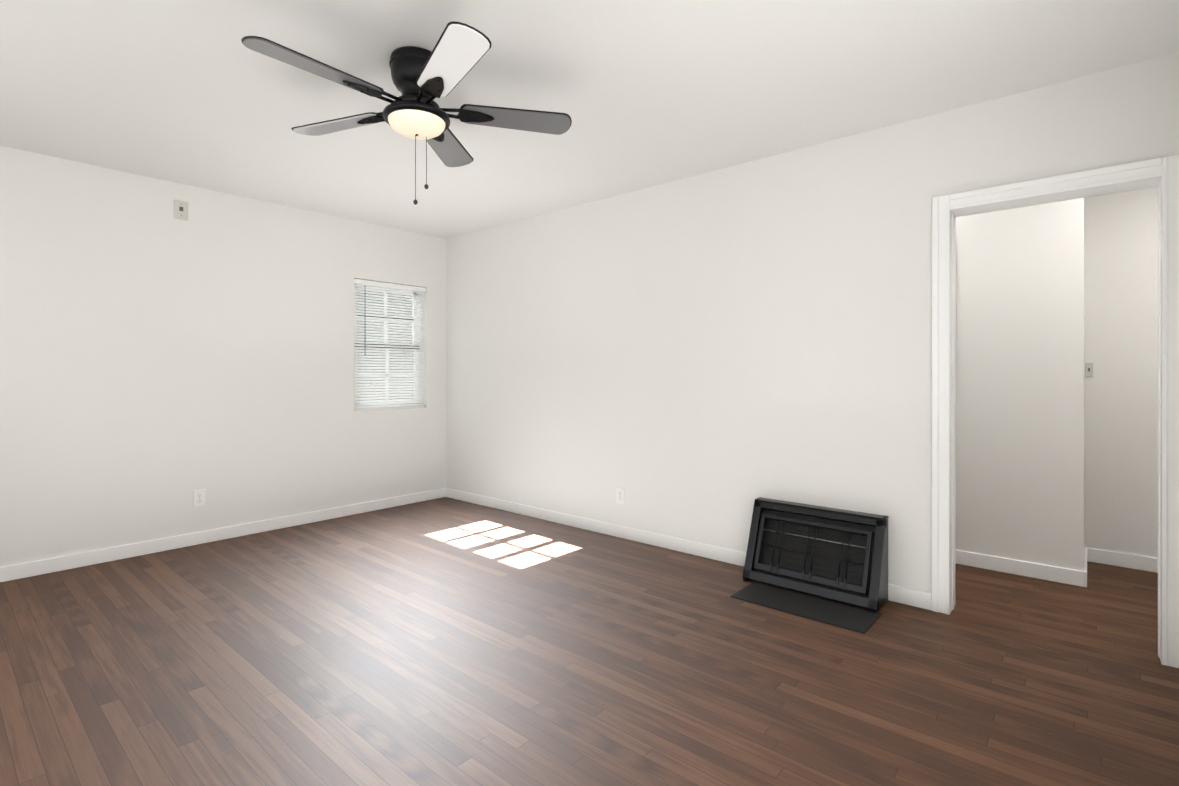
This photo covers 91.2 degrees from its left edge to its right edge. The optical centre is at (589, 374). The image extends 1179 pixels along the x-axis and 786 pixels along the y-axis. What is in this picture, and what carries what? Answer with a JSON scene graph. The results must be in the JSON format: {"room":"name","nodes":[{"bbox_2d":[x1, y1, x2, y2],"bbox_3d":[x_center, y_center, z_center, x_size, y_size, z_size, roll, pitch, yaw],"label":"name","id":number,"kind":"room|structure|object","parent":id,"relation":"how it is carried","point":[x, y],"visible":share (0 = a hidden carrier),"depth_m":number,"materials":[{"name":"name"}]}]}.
{"room":"empty living room","nodes":[
{"label":"empty living room","id":0,"kind":"room"},
{"bbox_2d":[0,146,445,566],"bbox_3d":[-1.878,-0.061,4.979,0.140,2.440,6.790,0,0,41],"label":"wall","id":1,"kind":"structure","parent":0,"point":[159,363],"depth_m":3.88,"materials":[{"name":"paint"}]},
{"bbox_2d":[174,200,187,220],"bbox_3d":[-2.735,-1.100,3.868,0.010,0.125,0.080,0,0,41],"label":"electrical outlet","id":2,"kind":"object","parent":1,"relation":"attached to","point":[180,210],"visible":1,"depth_m":3.87,"materials":[{"name":"white plastic"}]},
{"bbox_2d":[194,489,205,506],"bbox_3d":[-2.667,0.845,3.950,0.009,0.115,0.070,0,0,41],"label":"electrical outlet","id":3,"kind":"object","parent":1,"relation":"attached to","point":[200,497],"visible":1,"depth_m":3.95,"materials":[{"name":"white plastic"}]},
{"bbox_2d":[0,488,443,581],"bbox_3d":[-2.651,1.117,3.963,0.018,0.085,3.900,0,0,41],"label":"baseboard","id":4,"kind":"structure","parent":1,"relation":"attached to","point":[44,566],"depth_m":3.92,"materials":[{"name":"white wood"}]},
{"bbox_2d":[354,284,426,412],"bbox_3d":[-1.772,-0.241,5.092,0.123,1.120,0.700,0,0,41],"label":"window","id":5,"kind":"structure","parent":1,"relation":"in","point":[392,347],"depth_m":5.13,"materials":[{"name":"white"}]},
{"bbox_2d":[354,279,425,410],"bbox_3d":[-1.743,-0.246,5.067,0.049,1.102,0.688,0,0,41],"label":"window blinds","id":6,"kind":"object","parent":5,"relation":"attached to","point":[359,373],"visible":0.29,"depth_m":5.05,"materials":[{"name":"white plastic"}]},
{"bbox_2d":[0,497,1178,785],"bbox_3d":[0.826,1.211,2.650,7.280,0.100,6.790,0,0,41],"label":"floor","id":7,"kind":"structure","parent":0,"point":[446,641],"depth_m":2.25,"materials":[{"name":"brown wood"}]},
{"bbox_2d":[730,497,888,633],"bbox_3d":[1.118,0.944,3.000,0.715,0.435,0.485,0,0,41],"label":"heater","id":8,"kind":"object","parent":7,"relation":"on","point":[840,555],"visible":1,"depth_m":3.03,"materials":[{"name":"grey metal"}]},
{"bbox_2d":[0,0,1178,238],"bbox_3d":[0.826,-1.339,2.647,7.280,0.120,6.790,0,0,41],"label":"ceiling","id":9,"kind":"structure","parent":0,"point":[642,94],"depth_m":2.53,"materials":[{"name":"paint"}]},
{"bbox_2d":[241,21,571,204],"bbox_3d":[-0.729,-0.984,2.304,1.228,0.588,1.184,0,0,41],"label":"fan","id":10,"kind":"object","parent":9,"relation":"hanging from","point":[422,79],"visible":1,"depth_m":2.25,"materials":[{"name":"grey wood"}]},
{"bbox_2d":[446,52,1178,592],"bbox_3d":[1.392,-0.059,3.197,7.140,2.440,0.140,0,0,41],"label":"wall","id":11,"kind":"structure","parent":0,"point":[710,358],"depth_m":3.49,"materials":[{"name":"paint"}]},
{"bbox_2d":[616,487,623,504],"bbox_3d":[0.218,0.865,4.111,0.070,0.115,0.009,0,0,41],"label":"electrical outlet","id":12,"kind":"object","parent":11,"relation":"attached to","point":[619,495],"visible":1,"depth_m":4.11,"materials":[{"name":"white plastic"}]},
{"bbox_2d":[444,488,931,609],"bbox_3d":[0.162,1.117,4.157,4.025,0.085,0.014,0,0,41],"label":"baseboard","id":13,"kind":"structure","parent":11,"relation":"attached to","point":[910,596],"depth_m":3.98,"materials":[{"name":"white wood"}]},
{"bbox_2d":[932,155,1178,667],"bbox_3d":[2.070,0.146,2.613,0.880,2.030,0.180,0,0,41],"label":"door frame","id":14,"kind":"structure","parent":11,"relation":"attached to","point":[1162,174],"depth_m":2.50,"materials":[{"name":"white wood"}]},
{"bbox_2d":[955,187,1157,570],"bbox_3d":[1.959,-0.060,3.764,7.260,2.440,1.460,0,0,41],"label":"wall","id":15,"kind":"structure","parent":0,"point":[1056,457],"depth_m":3.42,"materials":[{"name":"paint"}]},
{"bbox_2d":[955,549,1086,586],"bbox_3d":[0.968,1.117,4.650,4.604,0.085,0.014,0,0,41],"label":"baseboard","id":16,"kind":"structure","parent":15,"relation":"attached to","point":[1012,566],"depth_m":3.32,"materials":[{"name":"white wood"}]},
{"bbox_2d":[1084,547,1091,567],"bbox_3d":[2.902,1.118,3.375,0.018,0.085,0.540,0,0,41],"label":"baseboard","id":17,"kind":"structure","parent":15,"relation":"attached to","point":[1087,551],"depth_m":3.57,"materials":[{"name":"white wood"}]},
{"bbox_2d":[1085,363,1092,376],"bbox_3d":[3.098,-0.030,3.581,0.036,0.085,0.010,0,0,41],"label":"light switch","id":18,"kind":"object","parent":15,"relation":"attached to","point":[1088,369],"visible":1,"depth_m":3.58,"materials":[{"name":"grey plastic"}]},
{"bbox_2d":[1092,548,1157,572],"bbox_3d":[4.046,1.119,2.763,2.550,0.085,0.014,0,0,41],"label":"baseboard","id":19,"kind":"structure","parent":15,"relation":"attached to","point":[1126,560],"depth_m":3.47,"materials":[{"name":"white wood"}]},
{"label":"outside","id":20,"kind":"structure","parent":0,"visible":0},
{"bbox_2d":[357,290,413,402],"bbox_3d":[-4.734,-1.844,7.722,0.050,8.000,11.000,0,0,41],"label":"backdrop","id":21,"kind":"structure","parent":20,"point":[383,342],"depth_m":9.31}
]}

